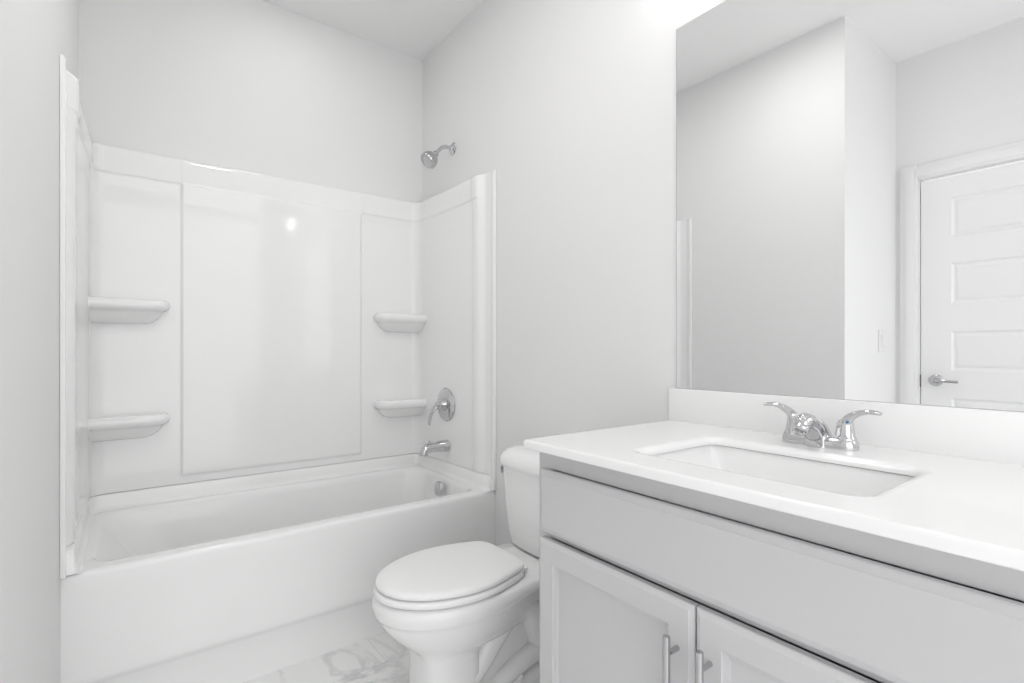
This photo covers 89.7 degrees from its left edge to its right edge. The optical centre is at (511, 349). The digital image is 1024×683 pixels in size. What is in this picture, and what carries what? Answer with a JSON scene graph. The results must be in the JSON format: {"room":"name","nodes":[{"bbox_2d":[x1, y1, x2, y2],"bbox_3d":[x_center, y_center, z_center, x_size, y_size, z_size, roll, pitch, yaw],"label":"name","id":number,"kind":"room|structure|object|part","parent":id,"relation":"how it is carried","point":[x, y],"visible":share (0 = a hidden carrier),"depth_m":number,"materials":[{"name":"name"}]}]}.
{"room":"bathroom","nodes":[
{"label":"bathroom","id":0,"kind":"room"},
{"bbox_2d":[0,0,78,682],"bbox_3d":[-1.538,-0.267,1.196,0.727,2.814,1.628,0,0,-37],"label":"wall","id":1,"kind":"structure","parent":0,"point":[34,34],"depth_m":1.00,"materials":[{"name":"paint"}]},
{"bbox_2d":[79,0,421,202],"bbox_3d":[-1.194,-0.267,2.531,1.623,2.814,0.100,0,0,-37],"label":"wall","id":2,"kind":"structure","parent":0,"point":[255,86],"depth_m":2.44,"materials":[{"name":"paint"}]},
{"bbox_2d":[60,54,495,578],"bbox_3d":[-0.899,-0.095,2.218,1.526,1.487,0.764,0,0,-37],"label":"tub surround","id":3,"kind":"object","parent":2,"relation":"attached to","point":[217,322],"visible":0.99,"depth_m":2.40,"materials":[{"name":"plastic"}]},
{"bbox_3d":[-1.463,-0.095,1.740,0.044,1.487,0.675,0,0,-37],"label":"panel","id":4,"kind":"part","parent":3,"relation":"part of","materials":[{"name":"plastic"}]},
{"bbox_2d":[88,412,169,441],"bbox_3d":[-1.570,0.319,2.107,0.289,0.100,0.110,0,0,-37],"label":"corner shelf","id":5,"kind":"object","parent":3,"relation":"attached to","point":[102,426],"depth_m":2.10,"materials":[{"name":"plastic"}]},
{"bbox_2d":[88,296,169,323],"bbox_3d":[-1.570,-0.159,2.107,0.289,0.100,0.110,0,0,-37],"label":"corner shelf","id":6,"kind":"object","parent":3,"relation":"attached to","point":[101,309],"depth_m":2.10,"materials":[{"name":"plastic"}]},
{"bbox_3d":[-1.099,-0.126,2.487,1.519,1.425,0.084,0,0,-37],"label":"panel","id":7,"kind":"part","parent":3,"relation":"part of","materials":[{"name":"plastic"}]},
{"bbox_2d":[373,399,426,417],"bbox_3d":[-0.602,0.322,2.831,0.291,0.100,0.110,0,0,-37],"label":"corner shelf","id":8,"kind":"object","parent":3,"relation":"attached to","point":[382,408],"depth_m":2.81,"materials":[{"name":"plastic"}]},
{"bbox_2d":[373,313,426,332],"bbox_3d":[-0.602,-0.148,2.831,0.291,0.100,0.110,0,0,-37],"label":"corner shelf","id":9,"kind":"object","parent":3,"relation":"attached to","point":[382,322],"depth_m":2.81,"materials":[{"name":"plastic"}]},
{"bbox_2d":[420,440,449,456],"bbox_3d":[-0.397,0.501,2.647,0.158,0.074,0.062,0,0,-37],"label":"tub spout","id":10,"kind":"object","parent":3,"relation":"attached to","point":[443,445],"visible":1,"depth_m":2.63,"materials":[{"name":"silver metal"}]},
{"bbox_2d":[428,388,454,425],"bbox_3d":[-0.378,0.296,2.676,0.092,0.194,0.176,0,0,-37],"label":"shower valve","id":11,"kind":"object","parent":3,"relation":"attached to","point":[445,403],"visible":1,"depth_m":2.67,"materials":[{"name":"silver metal"}]},
{"bbox_3d":[-0.399,0.333,2.673,0.068,0.118,0.036,0,0,-11],"label":"lever","id":12,"kind":"part","parent":11,"relation":"part of","materials":[{"name":"silver metal"}]},
{"bbox_3d":[-0.284,-0.095,2.632,0.044,1.487,0.659,0,0,-37],"label":"panel","id":13,"kind":"part","parent":3,"relation":"part of","materials":[{"name":"plastic"}]},
{"bbox_2d":[243,632,408,682],"bbox_3d":[0.037,1.190,0.362,2.450,0.100,5.050,0,0,-37],"label":"floor","id":14,"kind":"structure","parent":0,"point":[380,658],"depth_m":1.85,"materials":[{"name":"tile"}]},
{"bbox_2d":[60,453,495,682],"bbox_3d":[-0.901,0.865,2.223,1.523,0.551,0.737,0,0,-37],"label":"bathtub","id":15,"kind":"object","parent":14,"relation":"on","point":[238,579],"visible":0.8,"depth_m":1.90,"materials":[{"name":"plastic"}]},
{"bbox_2d":[83,465,482,569],"bbox_3d":[-0.906,0.840,2.229,1.499,0.380,0.706,0,0,-37],"label":"basin","id":16,"kind":"object","parent":15,"relation":"in","point":[378,516],"depth_m":2.17,"materials":[{"name":"plastic"}]},
{"bbox_3d":[-0.369,0.704,2.618,0.026,0.072,0.072,0,0,-37],"label":"overflow plate","id":17,"kind":"part","parent":15,"relation":"part of","materials":[{"name":"silver metal"}]},
{"bbox_2d":[372,444,538,682],"bbox_3d":[-0.084,0.754,1.745,0.786,0.772,0.390,0,0,-37],"label":"toilet","id":18,"kind":"object","parent":14,"relation":"on","point":[465,612],"visible":0.84,"depth_m":1.60,"materials":[{"name":"ceramic"}]},
{"bbox_3d":[-0.209,0.731,1.651,0.464,0.026,0.370,0,0,-37],"label":"seat","id":19,"kind":"part","parent":18,"relation":"part of","materials":[{"name":"plastic"}]},
{"bbox_3d":[-0.206,0.704,1.654,0.463,0.029,0.360,0,0,-37],"label":"lid","id":20,"kind":"part","parent":18,"relation":"part of","materials":[{"name":"plastic"}]},
{"bbox_3d":[0.127,0.403,1.902,0.233,0.070,0.390,0,0,-37],"label":"tank lid","id":21,"kind":"part","parent":18,"relation":"part of","materials":[{"name":"white ceramic"}]},
{"bbox_3d":[0.128,0.591,1.903,0.210,0.303,0.368,0,0,-37],"label":"tank","id":22,"kind":"part","parent":18,"relation":"part of","materials":[{"name":"white ceramic"}]},
{"bbox_2d":[539,452,1023,682],"bbox_3d":[0.540,0.690,1.051,0.616,0.900,0.915,0,0,-37],"label":"vanity cabinet","id":23,"kind":"object","parent":14,"relation":"on","point":[635,586],"visible":0.96,"depth_m":0.84,"materials":[{"name":"grey paint"}]},
{"bbox_3d":[0.199,0.732,1.073,0.019,0.566,0.422,0,0,-37],"label":"door","id":24,"kind":"part","parent":23,"relation":"part of","materials":[{"name":"grey paint"}]},
{"bbox_3d":[0.283,0.582,0.913,0.039,0.158,0.013,0,0,-37],"label":"handle","id":25,"kind":"part","parent":23,"relation":"part of","materials":[{"name":"silver metal"}]},
{"bbox_3d":[0.322,0.579,0.861,0.039,0.158,0.013,0,0,-37],"label":"handle","id":26,"kind":"part","parent":23,"relation":"part of","materials":[{"name":"silver metal"}]},
{"bbox_2d":[524,388,1023,570],"bbox_3d":[0.549,0.243,1.056,0.596,0.250,0.945,0,0,-37],"label":"countertop","id":27,"kind":"structure","parent":23,"relation":"on","point":[940,478],"depth_m":1.02,"materials":[{"name":"stone"}]},
{"bbox_2d":[763,402,881,450],"bbox_3d":[0.674,0.172,1.154,0.134,0.091,0.244,0,0,-37],"label":"sink faucet","id":28,"kind":"object","parent":27,"relation":"on","point":[806,429],"visible":1,"depth_m":1.13,"materials":[{"name":"silver metal"}]},
{"bbox_3d":[0.654,0.157,1.238,0.030,0.060,0.086,0,0,-37],"label":"lever","id":29,"kind":"part","parent":28,"relation":"part of","materials":[{"name":"silver metal"}]},
{"bbox_3d":[0.676,0.178,1.156,0.129,0.078,0.072,0,0,-37],"label":"spout","id":30,"kind":"part","parent":28,"relation":"part of","materials":[{"name":"silver metal"}]},
{"bbox_3d":[0.749,0.157,1.111,0.030,0.060,0.086,0,0,-37],"label":"lever","id":31,"kind":"part","parent":28,"relation":"part of","materials":[{"name":"silver metal"}]},
{"bbox_3d":[0.459,0.732,0.726,0.019,0.566,0.440,0,0,-37],"label":"door","id":32,"kind":"part","parent":23,"relation":"part of","materials":[{"name":"grey paint"}]},
{"bbox_2d":[261,0,483,59],"bbox_3d":[-0.412,-1.724,0.962,2.450,0.100,3.550,0,0,-37],"label":"ceiling","id":33,"kind":"structure","parent":0,"point":[414,28],"depth_m":2.58,"materials":[{"name":"paint"}]},
{"bbox_2d":[422,0,1019,545],"bbox_3d":[0.529,-0.267,1.666,0.100,2.814,3.550,0,0,-37],"label":"wall","id":34,"kind":"structure","parent":0,"point":[571,104],"depth_m":1.98,"materials":[{"name":"paint"}]},
{"bbox_2d":[421,142,455,168],"bbox_3d":[-0.378,-1.006,2.644,0.181,0.162,0.089,0,0,-37],"label":"shower","id":35,"kind":"object","parent":34,"relation":"attached to","point":[429,159],"visible":1,"depth_m":2.62,"materials":[{"name":"silver metal"}]},
{"bbox_3d":[-0.351,-1.031,2.664,0.108,0.068,0.019,0,0,-37],"label":"shower arm","id":36,"kind":"part","parent":35,"relation":"part of","materials":[{"name":"silver metal"}]},
{"bbox_2d":[669,388,1023,465],"bbox_3d":[0.780,0.170,1.229,0.020,0.104,0.945,0,0,-37],"label":"backsplash","id":37,"kind":"structure","parent":34,"relation":"attached to","point":[969,433],"depth_m":1.14,"materials":[{"name":"stone"}]},
{"bbox_2d":[676,0,1023,411],"bbox_3d":[0.790,-0.438,1.228,0.006,1.112,0.924,0,0,-37],"label":"wall mirror","id":38,"kind":"object","parent":34,"relation":"attached to","point":[850,173],"visible":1,"depth_m":1.21,"materials":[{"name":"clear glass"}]}
]}

